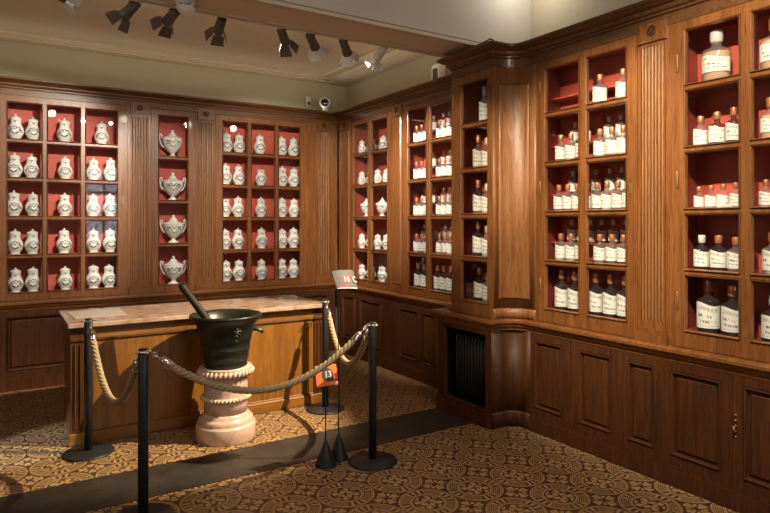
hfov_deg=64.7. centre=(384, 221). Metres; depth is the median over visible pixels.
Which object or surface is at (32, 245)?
lidded jar
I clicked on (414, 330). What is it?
base cabinet
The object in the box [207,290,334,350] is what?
base cabinet
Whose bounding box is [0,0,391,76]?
ceiling
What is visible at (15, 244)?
lidded jar
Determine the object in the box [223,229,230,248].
lidded jar
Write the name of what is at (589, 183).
bottle
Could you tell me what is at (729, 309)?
bottle
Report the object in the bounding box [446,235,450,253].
bottle
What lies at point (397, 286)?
pilaster
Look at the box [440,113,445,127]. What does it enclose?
bottle
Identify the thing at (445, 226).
bottle
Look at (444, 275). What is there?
bottle
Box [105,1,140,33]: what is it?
ceiling spotlight
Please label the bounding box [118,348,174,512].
stanchion
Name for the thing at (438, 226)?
bottle
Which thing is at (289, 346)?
counter
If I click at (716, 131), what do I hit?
bottle
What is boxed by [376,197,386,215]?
urn
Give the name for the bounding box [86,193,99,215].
lidded jar
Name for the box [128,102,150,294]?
pilaster
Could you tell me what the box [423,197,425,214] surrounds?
bottle
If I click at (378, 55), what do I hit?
ceiling spotlight
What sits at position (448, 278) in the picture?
bottle
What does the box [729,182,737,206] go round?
bottle
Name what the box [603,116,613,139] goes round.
bottle
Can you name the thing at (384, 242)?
lidded jar
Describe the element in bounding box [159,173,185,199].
urn
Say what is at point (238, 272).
lidded jar
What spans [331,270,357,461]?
number sign
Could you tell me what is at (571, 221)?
bottle
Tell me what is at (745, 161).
shelving unit
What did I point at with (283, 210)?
lidded jar
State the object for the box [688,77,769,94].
shelf
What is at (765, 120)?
bottle
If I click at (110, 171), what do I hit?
lidded jar
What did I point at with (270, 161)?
shelving unit
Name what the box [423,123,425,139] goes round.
bottle
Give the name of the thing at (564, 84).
shelving unit
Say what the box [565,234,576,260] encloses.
bottle
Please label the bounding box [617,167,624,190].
bottle
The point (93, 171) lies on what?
lidded jar
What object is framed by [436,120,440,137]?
bottle
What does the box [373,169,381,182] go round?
lidded jar
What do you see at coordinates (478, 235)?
bottle
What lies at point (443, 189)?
bottle
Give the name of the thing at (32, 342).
base cabinet
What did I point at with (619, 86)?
bottle
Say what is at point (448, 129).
bottle
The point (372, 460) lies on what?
stanchion
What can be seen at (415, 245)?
bottle
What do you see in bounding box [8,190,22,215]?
lidded jar
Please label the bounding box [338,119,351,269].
pilaster
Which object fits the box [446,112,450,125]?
bottle
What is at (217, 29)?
ceiling spotlight
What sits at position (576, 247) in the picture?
bottle
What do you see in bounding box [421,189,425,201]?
bottle
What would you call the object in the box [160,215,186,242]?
urn
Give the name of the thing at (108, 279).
lidded jar
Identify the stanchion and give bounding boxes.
[62,318,113,461]
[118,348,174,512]
[306,299,344,414]
[348,322,396,471]
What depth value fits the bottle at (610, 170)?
4.29 m
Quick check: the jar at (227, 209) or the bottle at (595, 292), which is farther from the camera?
the jar at (227, 209)
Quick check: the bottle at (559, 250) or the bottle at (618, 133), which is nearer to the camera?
the bottle at (618, 133)
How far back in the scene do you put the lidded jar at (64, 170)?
6.10 m
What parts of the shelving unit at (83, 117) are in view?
board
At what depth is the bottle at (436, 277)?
6.01 m
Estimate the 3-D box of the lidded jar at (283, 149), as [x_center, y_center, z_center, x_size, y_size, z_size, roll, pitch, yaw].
[-1.254,-0.918,7.382,0.143,0.249,0.145,0,0,-29]
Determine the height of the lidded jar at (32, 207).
0.242 m
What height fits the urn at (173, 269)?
0.312 m
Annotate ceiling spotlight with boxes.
[58,0,80,15]
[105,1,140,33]
[150,8,180,38]
[204,17,226,46]
[276,28,298,56]
[305,33,328,61]
[339,39,359,66]
[363,46,387,71]
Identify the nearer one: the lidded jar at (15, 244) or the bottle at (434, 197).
the lidded jar at (15, 244)
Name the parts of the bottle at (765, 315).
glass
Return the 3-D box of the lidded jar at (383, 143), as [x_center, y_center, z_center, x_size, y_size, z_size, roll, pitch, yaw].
[-0.015,-0.904,6.921,0.103,0.179,0.104,0,0,15]
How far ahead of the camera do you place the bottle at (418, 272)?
6.29 m
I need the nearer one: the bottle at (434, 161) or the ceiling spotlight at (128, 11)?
the ceiling spotlight at (128, 11)
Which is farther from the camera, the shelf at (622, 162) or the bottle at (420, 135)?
the bottle at (420, 135)
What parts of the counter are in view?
board, panel, rail, rail moulding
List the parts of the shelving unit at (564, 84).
panel, lock plate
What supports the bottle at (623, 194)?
on the shelving unit at (564, 84)
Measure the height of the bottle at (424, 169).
0.191 m
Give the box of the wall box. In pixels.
[431,64,444,79]
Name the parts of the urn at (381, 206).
lid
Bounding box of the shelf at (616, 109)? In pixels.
[549,104,624,119]
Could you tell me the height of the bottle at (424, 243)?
0.191 m
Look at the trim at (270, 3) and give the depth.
4.38 m
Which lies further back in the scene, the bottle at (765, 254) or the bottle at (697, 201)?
the bottle at (697, 201)
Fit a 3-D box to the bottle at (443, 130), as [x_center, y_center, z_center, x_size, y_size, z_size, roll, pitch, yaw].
[0.587,-0.909,5.947,0.074,0.191,0.075,0,0,25]
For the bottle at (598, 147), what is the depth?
4.23 m
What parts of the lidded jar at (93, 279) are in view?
lid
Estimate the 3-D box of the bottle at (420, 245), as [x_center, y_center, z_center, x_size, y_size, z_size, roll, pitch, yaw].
[0.380,0.217,6.272,0.074,0.191,0.075,0,0,29]
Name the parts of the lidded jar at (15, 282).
lid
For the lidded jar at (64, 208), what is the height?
0.242 m
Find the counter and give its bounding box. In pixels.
[59,295,321,446]
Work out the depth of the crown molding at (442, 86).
6.43 m
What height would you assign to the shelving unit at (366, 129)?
1.965 m
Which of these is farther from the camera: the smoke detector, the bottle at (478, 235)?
the bottle at (478, 235)
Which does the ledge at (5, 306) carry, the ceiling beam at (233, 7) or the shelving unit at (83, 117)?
the shelving unit at (83, 117)
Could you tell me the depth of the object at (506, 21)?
4.77 m
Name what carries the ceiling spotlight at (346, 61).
attached to the track
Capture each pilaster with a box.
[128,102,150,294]
[195,109,215,290]
[309,121,336,283]
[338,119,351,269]
[390,104,404,293]
[635,19,671,345]
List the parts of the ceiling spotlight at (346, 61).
barn door, barn door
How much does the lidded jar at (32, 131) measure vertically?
0.242 m
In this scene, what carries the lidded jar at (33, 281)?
on the shelving unit at (83, 117)
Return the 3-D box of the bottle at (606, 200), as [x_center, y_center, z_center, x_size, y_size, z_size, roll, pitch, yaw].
[1.539,-0.179,4.212,0.080,0.201,0.081,0,0,33]
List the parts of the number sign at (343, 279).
rod, panel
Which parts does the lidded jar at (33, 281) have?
lid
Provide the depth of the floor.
3.92 m
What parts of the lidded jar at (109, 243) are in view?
lid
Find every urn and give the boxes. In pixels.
[159,130,182,155]
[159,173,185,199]
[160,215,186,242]
[160,256,186,283]
[360,198,366,215]
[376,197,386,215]
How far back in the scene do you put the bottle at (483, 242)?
4.95 m
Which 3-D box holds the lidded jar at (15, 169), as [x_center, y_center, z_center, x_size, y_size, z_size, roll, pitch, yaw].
[-3.593,-0.548,5.896,0.143,0.249,0.145,0,0,-27]
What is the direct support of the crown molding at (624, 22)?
on the shelving unit at (467, 89)
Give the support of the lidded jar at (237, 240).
on the shelving unit at (270, 161)
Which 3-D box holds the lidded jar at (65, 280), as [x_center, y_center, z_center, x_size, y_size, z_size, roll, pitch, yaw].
[-3.226,0.564,6.130,0.139,0.242,0.140,0,0,-32]
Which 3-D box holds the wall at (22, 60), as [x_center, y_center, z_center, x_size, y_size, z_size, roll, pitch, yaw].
[-2.874,-0.350,6.621,5.650,3.900,0.140,0,0,-32]
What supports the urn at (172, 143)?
on the shelving unit at (182, 164)
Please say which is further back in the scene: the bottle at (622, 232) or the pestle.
the pestle
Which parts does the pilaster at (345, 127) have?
panel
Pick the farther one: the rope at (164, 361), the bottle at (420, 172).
the bottle at (420, 172)
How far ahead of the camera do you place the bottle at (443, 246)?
5.92 m
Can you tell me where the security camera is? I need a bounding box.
[319,97,329,110]
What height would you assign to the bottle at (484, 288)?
0.236 m
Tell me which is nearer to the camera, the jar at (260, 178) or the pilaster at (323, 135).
the jar at (260, 178)
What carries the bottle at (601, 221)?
on the shelving unit at (564, 84)
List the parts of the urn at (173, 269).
lid, handle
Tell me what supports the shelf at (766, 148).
attached to the shelving unit at (745, 161)
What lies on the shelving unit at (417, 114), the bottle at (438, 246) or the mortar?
the bottle at (438, 246)
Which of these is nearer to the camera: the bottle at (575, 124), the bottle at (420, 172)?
the bottle at (575, 124)
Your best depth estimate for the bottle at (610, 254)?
4.15 m
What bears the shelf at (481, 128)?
attached to the shelving unit at (467, 89)
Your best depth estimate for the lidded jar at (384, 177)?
6.93 m
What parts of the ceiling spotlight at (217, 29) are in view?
barn door, barn door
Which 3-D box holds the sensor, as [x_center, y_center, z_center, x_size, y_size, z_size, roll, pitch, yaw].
[-0.975,-1.522,7.707,0.072,0.125,0.054,0,0,-32]
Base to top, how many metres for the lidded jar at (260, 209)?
0.249 m
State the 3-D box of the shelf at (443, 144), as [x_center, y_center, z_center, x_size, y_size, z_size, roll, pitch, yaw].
[0.550,-0.803,6.114,0.218,0.020,0.838,0,0,-32]
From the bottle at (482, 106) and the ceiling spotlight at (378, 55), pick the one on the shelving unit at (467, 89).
the bottle at (482, 106)
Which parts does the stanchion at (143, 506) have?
post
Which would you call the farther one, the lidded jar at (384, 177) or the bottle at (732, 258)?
the lidded jar at (384, 177)
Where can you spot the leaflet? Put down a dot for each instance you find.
(114, 311)
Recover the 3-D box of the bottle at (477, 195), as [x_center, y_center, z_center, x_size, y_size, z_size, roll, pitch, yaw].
[0.778,-0.208,5.067,0.092,0.286,0.093,0,0,31]
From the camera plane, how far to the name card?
3.49 m
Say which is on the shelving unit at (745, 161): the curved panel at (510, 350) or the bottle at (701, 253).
the bottle at (701, 253)
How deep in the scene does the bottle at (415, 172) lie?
6.32 m
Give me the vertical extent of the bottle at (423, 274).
0.251 m
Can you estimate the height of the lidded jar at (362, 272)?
0.179 m
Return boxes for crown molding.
[0,74,451,125]
[437,0,752,78]
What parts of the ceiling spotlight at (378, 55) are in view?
barn door, barn door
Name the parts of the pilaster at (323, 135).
fluted panel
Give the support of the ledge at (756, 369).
on the base cabinet at (470, 409)
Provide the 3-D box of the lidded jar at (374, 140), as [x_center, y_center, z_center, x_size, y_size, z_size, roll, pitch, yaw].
[-0.145,-0.904,7.127,0.103,0.179,0.104,0,0,15]
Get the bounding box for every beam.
[156,0,469,54]
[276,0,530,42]
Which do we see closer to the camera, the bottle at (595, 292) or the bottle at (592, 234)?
the bottle at (595, 292)
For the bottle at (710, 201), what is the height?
0.139 m
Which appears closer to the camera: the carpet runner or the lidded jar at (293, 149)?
the carpet runner
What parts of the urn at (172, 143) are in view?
lid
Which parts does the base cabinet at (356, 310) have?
raised panel, raised panel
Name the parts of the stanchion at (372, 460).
post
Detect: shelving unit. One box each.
[0,94,127,301]
[151,108,194,292]
[215,115,309,288]
[352,111,391,290]
[404,94,451,301]
[452,67,492,318]
[536,35,637,337]
[672,0,769,362]
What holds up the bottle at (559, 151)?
on the shelving unit at (564, 84)
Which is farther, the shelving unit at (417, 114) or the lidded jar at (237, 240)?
the lidded jar at (237, 240)
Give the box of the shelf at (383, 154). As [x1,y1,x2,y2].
[362,152,386,156]
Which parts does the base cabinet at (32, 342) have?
raised panel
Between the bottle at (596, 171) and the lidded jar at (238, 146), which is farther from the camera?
the lidded jar at (238, 146)
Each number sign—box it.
[314,364,338,469]
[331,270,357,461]
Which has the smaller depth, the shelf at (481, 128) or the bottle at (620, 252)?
the bottle at (620, 252)
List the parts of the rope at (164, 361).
cord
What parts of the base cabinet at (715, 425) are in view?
door, raised panel, key plate, door, raised panel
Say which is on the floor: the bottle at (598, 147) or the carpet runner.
the carpet runner
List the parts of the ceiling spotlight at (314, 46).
barn door, barn door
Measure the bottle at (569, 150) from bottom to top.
0.206 m
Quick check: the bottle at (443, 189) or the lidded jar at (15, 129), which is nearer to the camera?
the lidded jar at (15, 129)
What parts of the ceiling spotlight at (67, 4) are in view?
barn door, barn door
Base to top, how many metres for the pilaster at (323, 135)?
2.005 m
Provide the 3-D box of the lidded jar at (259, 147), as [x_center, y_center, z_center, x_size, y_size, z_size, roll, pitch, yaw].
[-1.493,-0.921,7.242,0.146,0.254,0.148,0,0,-25]
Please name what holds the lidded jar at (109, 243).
on the shelving unit at (83, 117)
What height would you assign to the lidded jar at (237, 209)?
0.249 m
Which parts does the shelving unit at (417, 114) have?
panel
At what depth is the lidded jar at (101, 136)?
6.27 m
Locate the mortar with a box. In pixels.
[187,309,263,369]
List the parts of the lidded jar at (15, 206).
lid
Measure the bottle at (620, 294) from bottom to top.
0.301 m
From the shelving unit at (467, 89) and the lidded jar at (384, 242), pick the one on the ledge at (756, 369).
the shelving unit at (467, 89)
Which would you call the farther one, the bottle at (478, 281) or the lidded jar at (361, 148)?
the lidded jar at (361, 148)
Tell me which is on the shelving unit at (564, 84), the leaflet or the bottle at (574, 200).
the bottle at (574, 200)
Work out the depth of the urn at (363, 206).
7.26 m
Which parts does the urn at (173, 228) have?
lid, handle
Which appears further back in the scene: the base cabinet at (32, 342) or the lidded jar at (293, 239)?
the lidded jar at (293, 239)
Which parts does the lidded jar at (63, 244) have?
lid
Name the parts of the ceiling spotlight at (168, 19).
barn door, barn door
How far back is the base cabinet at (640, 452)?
3.87 m
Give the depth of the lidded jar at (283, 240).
7.35 m
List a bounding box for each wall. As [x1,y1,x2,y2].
[0,40,345,334]
[346,0,641,107]
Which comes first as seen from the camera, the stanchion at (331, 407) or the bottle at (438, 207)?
the stanchion at (331, 407)
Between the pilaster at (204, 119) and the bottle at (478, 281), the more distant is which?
the pilaster at (204, 119)
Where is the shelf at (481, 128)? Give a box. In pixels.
[464,125,486,131]
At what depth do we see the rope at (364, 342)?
4.64 m
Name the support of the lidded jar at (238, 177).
on the shelving unit at (270, 161)
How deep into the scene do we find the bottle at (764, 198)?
3.34 m
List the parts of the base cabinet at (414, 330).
raised panel, raised panel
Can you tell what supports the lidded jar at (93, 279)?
on the shelving unit at (83, 117)
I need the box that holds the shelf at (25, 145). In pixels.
[11,141,116,149]
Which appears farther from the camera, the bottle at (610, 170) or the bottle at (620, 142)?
the bottle at (610, 170)
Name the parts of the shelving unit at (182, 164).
panel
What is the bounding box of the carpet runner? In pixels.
[0,408,472,512]
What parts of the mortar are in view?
handle, handle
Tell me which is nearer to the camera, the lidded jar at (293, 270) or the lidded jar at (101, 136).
the lidded jar at (101, 136)
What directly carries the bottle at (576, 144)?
on the shelving unit at (564, 84)
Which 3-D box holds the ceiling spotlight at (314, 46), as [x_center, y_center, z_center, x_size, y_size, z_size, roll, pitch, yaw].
[-0.550,-1.362,4.748,0.154,0.206,0.227,0,0,19]
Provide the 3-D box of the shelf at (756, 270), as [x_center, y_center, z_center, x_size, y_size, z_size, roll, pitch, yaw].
[2.112,0.297,3.413,0.218,0.020,0.863,0,0,-32]
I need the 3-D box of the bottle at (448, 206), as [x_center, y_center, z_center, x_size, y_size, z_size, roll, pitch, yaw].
[0.632,-0.158,5.875,0.074,0.191,0.075,0,0,28]
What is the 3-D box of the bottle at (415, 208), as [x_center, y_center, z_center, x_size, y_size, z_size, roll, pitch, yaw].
[0.332,-0.158,6.348,0.074,0.191,0.075,0,0,26]
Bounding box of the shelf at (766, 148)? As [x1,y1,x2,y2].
[692,144,769,153]
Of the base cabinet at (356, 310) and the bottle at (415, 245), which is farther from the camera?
the base cabinet at (356, 310)
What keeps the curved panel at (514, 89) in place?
on the ledge at (756, 369)
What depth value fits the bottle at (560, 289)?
4.51 m
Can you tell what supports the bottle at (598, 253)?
on the shelving unit at (564, 84)
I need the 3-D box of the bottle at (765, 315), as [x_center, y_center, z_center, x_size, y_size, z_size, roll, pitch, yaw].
[2.127,0.527,3.317,0.128,0.261,0.128,0,0,36]
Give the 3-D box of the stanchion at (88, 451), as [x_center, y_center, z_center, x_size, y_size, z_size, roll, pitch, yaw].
[-2.056,1.133,4.215,0.330,0.933,0.330,0,0,-32]
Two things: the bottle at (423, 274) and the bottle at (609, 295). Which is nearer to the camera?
the bottle at (609, 295)
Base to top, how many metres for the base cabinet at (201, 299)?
0.752 m
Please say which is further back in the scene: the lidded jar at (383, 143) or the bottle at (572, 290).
the lidded jar at (383, 143)
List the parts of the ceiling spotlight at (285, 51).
barn door, barn door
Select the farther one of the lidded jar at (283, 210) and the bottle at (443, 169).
the lidded jar at (283, 210)
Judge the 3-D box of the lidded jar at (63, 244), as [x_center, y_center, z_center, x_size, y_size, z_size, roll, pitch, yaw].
[-3.234,0.189,6.127,0.146,0.254,0.148,0,0,-36]
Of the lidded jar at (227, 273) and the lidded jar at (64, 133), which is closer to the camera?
the lidded jar at (64, 133)
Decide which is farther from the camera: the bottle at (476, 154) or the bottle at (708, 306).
the bottle at (476, 154)
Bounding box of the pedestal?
[195,361,255,446]
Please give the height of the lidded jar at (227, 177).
0.254 m
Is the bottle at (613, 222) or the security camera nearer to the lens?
the bottle at (613, 222)
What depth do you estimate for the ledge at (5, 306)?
6.39 m
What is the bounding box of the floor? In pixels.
[0,350,737,512]
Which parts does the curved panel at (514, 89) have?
moulding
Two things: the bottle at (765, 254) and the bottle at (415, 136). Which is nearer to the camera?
the bottle at (765, 254)
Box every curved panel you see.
[490,64,537,320]
[490,330,530,429]
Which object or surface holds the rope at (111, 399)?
hanging from the stanchion at (88, 451)
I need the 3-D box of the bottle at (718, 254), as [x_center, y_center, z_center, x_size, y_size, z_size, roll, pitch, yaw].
[1.963,0.181,3.576,0.093,0.209,0.092,0,0,-45]
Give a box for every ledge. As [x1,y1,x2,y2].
[0,282,451,311]
[430,307,769,380]
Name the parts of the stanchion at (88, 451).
post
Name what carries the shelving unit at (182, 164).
on the ledge at (5, 306)
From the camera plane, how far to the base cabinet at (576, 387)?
4.29 m
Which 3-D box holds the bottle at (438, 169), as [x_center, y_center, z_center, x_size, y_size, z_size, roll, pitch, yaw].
[0.541,-0.532,6.018,0.074,0.191,0.075,0,0,26]
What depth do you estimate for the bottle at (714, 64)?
3.54 m
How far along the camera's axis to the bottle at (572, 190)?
4.58 m
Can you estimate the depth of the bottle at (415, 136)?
6.32 m
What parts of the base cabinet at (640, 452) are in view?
raised panel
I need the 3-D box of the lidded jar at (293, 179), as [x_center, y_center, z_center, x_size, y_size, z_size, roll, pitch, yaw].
[-1.122,-0.548,7.468,0.143,0.249,0.145,0,0,-24]
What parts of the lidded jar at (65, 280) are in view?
lid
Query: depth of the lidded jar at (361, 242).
7.30 m
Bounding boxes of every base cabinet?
[0,307,75,392]
[76,298,206,309]
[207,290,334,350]
[337,290,392,369]
[390,301,437,388]
[436,320,491,429]
[529,332,621,465]
[621,351,659,480]
[659,359,769,512]
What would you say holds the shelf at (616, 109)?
attached to the shelving unit at (564, 84)
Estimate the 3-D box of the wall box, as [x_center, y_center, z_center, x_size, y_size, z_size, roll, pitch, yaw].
[0.531,-1.467,6.060,0.083,0.200,0.124,0,0,-32]
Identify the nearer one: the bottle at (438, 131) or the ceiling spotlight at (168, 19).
the ceiling spotlight at (168, 19)
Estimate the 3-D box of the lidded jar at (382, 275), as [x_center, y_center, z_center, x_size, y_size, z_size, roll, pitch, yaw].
[-0.021,0.590,6.931,0.103,0.179,0.104,0,0,15]
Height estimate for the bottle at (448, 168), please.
0.191 m
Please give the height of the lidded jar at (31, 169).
0.242 m
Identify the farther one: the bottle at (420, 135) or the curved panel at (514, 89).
the bottle at (420, 135)
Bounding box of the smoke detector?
[175,0,196,14]
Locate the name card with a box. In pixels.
[716,204,732,206]
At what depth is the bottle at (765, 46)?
3.30 m
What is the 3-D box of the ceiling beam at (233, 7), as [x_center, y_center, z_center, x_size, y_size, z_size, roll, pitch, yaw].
[-1.163,-1.792,3.952,5.475,0.715,0.380,0,0,-32]
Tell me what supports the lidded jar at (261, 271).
on the shelving unit at (270, 161)
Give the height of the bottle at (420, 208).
0.191 m
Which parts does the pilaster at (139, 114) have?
fluted panel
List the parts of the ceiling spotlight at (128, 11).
barn door, barn door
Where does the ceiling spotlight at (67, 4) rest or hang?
attached to the track
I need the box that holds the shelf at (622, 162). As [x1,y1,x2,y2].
[559,157,624,167]
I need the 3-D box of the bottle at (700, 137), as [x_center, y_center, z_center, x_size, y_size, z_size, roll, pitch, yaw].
[1.904,-0.543,3.668,0.084,0.191,0.085,0,0,35]
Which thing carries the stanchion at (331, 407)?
on the floor
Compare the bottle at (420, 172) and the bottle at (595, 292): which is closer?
the bottle at (595, 292)
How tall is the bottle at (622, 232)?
0.169 m
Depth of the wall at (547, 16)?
5.23 m
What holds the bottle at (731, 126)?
on the shelving unit at (745, 161)
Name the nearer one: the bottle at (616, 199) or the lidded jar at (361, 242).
the bottle at (616, 199)
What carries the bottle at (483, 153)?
on the shelving unit at (467, 89)
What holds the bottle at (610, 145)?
on the shelving unit at (564, 84)
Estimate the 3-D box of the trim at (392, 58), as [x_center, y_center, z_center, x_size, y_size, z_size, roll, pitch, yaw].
[-2.051,-1.808,5.349,5.475,0.045,2.890,0,0,-32]
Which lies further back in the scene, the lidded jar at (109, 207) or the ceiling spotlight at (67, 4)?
the lidded jar at (109, 207)
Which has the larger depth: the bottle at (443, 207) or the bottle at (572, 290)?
the bottle at (443, 207)
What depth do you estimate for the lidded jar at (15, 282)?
5.87 m
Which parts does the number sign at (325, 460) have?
rod, panel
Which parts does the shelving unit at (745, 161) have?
board, panel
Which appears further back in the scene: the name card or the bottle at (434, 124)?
the bottle at (434, 124)
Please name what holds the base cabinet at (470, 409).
on the floor
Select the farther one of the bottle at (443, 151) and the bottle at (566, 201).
the bottle at (443, 151)
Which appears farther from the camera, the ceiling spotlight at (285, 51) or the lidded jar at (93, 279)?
the lidded jar at (93, 279)
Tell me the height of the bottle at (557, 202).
0.201 m
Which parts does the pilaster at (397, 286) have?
panel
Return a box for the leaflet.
[66,308,126,318]
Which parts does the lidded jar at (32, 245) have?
lid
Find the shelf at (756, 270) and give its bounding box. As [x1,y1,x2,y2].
[688,268,763,273]
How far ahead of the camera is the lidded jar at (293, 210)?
7.44 m
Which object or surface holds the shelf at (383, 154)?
attached to the shelving unit at (366, 129)
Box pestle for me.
[178,283,210,318]
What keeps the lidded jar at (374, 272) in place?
on the shelving unit at (366, 129)
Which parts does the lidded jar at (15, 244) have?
lid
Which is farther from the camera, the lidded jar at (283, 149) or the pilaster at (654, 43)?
the lidded jar at (283, 149)
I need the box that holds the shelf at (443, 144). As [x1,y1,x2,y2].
[416,141,450,147]
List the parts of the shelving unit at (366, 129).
panel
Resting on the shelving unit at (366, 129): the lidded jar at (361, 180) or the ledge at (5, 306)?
the lidded jar at (361, 180)
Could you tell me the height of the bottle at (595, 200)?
0.201 m
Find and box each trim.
[0,28,426,86]
[129,0,479,57]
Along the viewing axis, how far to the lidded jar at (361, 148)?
7.30 m
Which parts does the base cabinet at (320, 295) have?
raised panel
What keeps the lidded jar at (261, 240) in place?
on the shelving unit at (270, 161)
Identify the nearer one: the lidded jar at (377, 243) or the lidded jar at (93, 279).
the lidded jar at (93, 279)
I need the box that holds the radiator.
[456,332,485,402]
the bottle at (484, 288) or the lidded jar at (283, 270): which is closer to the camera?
the bottle at (484, 288)
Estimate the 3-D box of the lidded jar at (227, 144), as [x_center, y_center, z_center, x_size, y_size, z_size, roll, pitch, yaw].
[-1.829,-0.918,7.020,0.143,0.249,0.145,0,0,-23]
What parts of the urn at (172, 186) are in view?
handle, lid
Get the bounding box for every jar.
[8,114,23,137]
[8,153,22,176]
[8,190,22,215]
[8,229,23,253]
[8,268,23,291]
[23,154,39,177]
[24,229,40,253]
[25,117,40,138]
[25,192,40,215]
[25,266,40,291]
[56,118,72,140]
[56,228,71,252]
[57,156,72,178]
[57,193,71,215]
[57,266,72,289]
[86,158,100,179]
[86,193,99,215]
[86,228,100,251]
[86,264,100,287]
[94,122,108,143]
[101,264,115,286]
[102,228,116,251]
[103,158,116,179]
[103,193,116,215]
[223,132,232,151]
[223,163,231,183]
[223,199,231,216]
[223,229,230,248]
[223,260,231,280]
[232,164,244,184]
[232,196,243,216]
[232,228,243,248]
[232,259,244,280]
[233,133,244,151]
[253,134,265,153]
[255,170,266,184]
[255,197,266,216]
[255,227,267,247]
[255,259,266,278]
[279,136,287,154]
[279,166,287,185]
[279,197,287,216]
[279,228,287,247]
[279,258,287,277]
[288,137,298,155]
[288,167,298,185]
[288,198,298,216]
[288,227,298,247]
[288,258,298,277]
[358,141,365,152]
[358,171,365,184]
[358,233,365,247]
[358,264,365,278]
[373,138,376,149]
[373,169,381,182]
[373,234,381,248]
[373,266,375,279]
[379,135,386,148]
[379,266,386,281]
[382,168,386,181]
[382,234,386,248]
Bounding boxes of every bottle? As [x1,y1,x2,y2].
[413,126,418,141]
[413,162,418,178]
[413,198,417,214]
[413,234,419,251]
[414,263,421,286]
[418,124,422,140]
[418,161,422,177]
[418,197,422,214]
[418,234,423,250]
[420,264,425,287]
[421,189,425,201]
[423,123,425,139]
[423,160,425,177]
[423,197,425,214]
[423,234,425,251]
[432,116,436,129]
[432,152,436,166]
[432,188,438,202]
[433,265,441,290]
[435,225,441,239]
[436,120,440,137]
[436,159,442,176]
[436,196,441,214]
[436,234,442,253]
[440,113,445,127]
[440,150,445,163]
[440,188,446,202]
[440,266,447,290]
[441,119,448,136]
[441,158,446,175]
[441,196,446,214]
[441,234,446,251]
[442,225,448,239]
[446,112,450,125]
[446,118,450,135]
[446,149,450,164]
[446,157,450,174]
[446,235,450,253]
[446,266,450,291]
[447,187,450,201]
[447,196,450,214]
[473,135,481,166]
[473,180,483,212]
[473,221,483,255]
[474,267,484,300]
[479,86,486,120]
[481,138,486,165]
[481,183,486,212]
[481,226,486,256]
[482,273,486,301]
[553,185,561,208]
[554,270,568,310]
[555,135,565,158]
[555,233,564,259]
[562,184,571,208]
[565,133,576,158]
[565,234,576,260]
[567,220,575,239]
[567,271,577,311]
[568,171,577,193]
[570,122,577,143]
[571,184,577,209]
[575,143,577,156]
[575,245,577,258]
[589,183,592,207]
[589,220,596,242]
[589,272,603,315]
[591,169,600,189]
[591,182,600,207]
[592,74,606,103]
[593,128,604,155]
[593,234,604,262]
[597,220,605,240]
[601,182,612,208]
[602,274,618,317]
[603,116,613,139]
[605,127,617,154]
[605,168,615,191]
[605,234,618,263]
[608,219,617,243]
[612,181,621,206]
[615,68,624,97]
[615,114,624,137]
[616,125,624,153]
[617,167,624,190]
[617,235,624,261]
[617,275,624,319]
[620,220,624,240]
[622,193,624,208]
[693,116,707,144]
[693,186,703,206]
[693,235,709,269]
[697,279,720,333]
[701,29,731,80]
[705,185,716,206]
[708,112,725,143]
[710,235,727,270]
[717,184,728,203]
[721,284,737,336]
[725,107,737,141]
[727,237,737,271]
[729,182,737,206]
[759,179,769,205]
[760,19,769,70]
[760,97,769,137]
[761,294,769,341]
[762,232,769,273]
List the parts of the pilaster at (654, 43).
fluted panel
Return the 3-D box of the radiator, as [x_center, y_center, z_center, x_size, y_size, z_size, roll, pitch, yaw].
[0.768,1.213,5.019,0.117,0.553,0.460,0,0,-32]
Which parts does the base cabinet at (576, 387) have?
raised panel, door, raised panel, door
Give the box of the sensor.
[305,96,310,106]
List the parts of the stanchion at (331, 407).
post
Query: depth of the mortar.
4.38 m
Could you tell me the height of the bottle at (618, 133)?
0.169 m
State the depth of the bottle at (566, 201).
4.47 m
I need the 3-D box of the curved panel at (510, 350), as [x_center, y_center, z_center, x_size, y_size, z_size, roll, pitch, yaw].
[0.976,1.224,4.742,0.340,0.752,0.136,0,0,3]
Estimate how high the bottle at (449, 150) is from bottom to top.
0.156 m
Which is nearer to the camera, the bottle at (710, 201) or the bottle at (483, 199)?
the bottle at (710, 201)
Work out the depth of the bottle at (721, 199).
3.53 m
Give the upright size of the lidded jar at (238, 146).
0.242 m
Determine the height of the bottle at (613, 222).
0.169 m
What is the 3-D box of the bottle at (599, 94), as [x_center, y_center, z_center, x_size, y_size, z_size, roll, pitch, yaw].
[1.508,-0.927,4.261,0.100,0.216,0.101,0,0,32]
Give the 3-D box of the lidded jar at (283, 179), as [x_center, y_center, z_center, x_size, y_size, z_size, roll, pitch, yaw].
[-1.250,-0.551,7.387,0.146,0.254,0.148,0,0,-23]
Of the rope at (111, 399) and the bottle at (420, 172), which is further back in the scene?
the bottle at (420, 172)
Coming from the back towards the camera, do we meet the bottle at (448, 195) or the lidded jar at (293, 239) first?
the lidded jar at (293, 239)
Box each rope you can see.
[88,322,137,405]
[151,325,366,393]
[325,302,367,366]
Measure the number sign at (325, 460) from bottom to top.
0.656 m
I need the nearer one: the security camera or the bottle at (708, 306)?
the bottle at (708, 306)
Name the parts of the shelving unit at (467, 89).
panel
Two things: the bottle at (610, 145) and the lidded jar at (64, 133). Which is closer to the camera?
the bottle at (610, 145)
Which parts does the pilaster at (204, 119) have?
fluted panel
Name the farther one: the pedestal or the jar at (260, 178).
the jar at (260, 178)
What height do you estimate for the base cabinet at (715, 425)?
0.752 m
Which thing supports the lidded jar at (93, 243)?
on the shelving unit at (83, 117)
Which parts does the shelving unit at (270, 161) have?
board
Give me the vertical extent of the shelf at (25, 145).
0.020 m

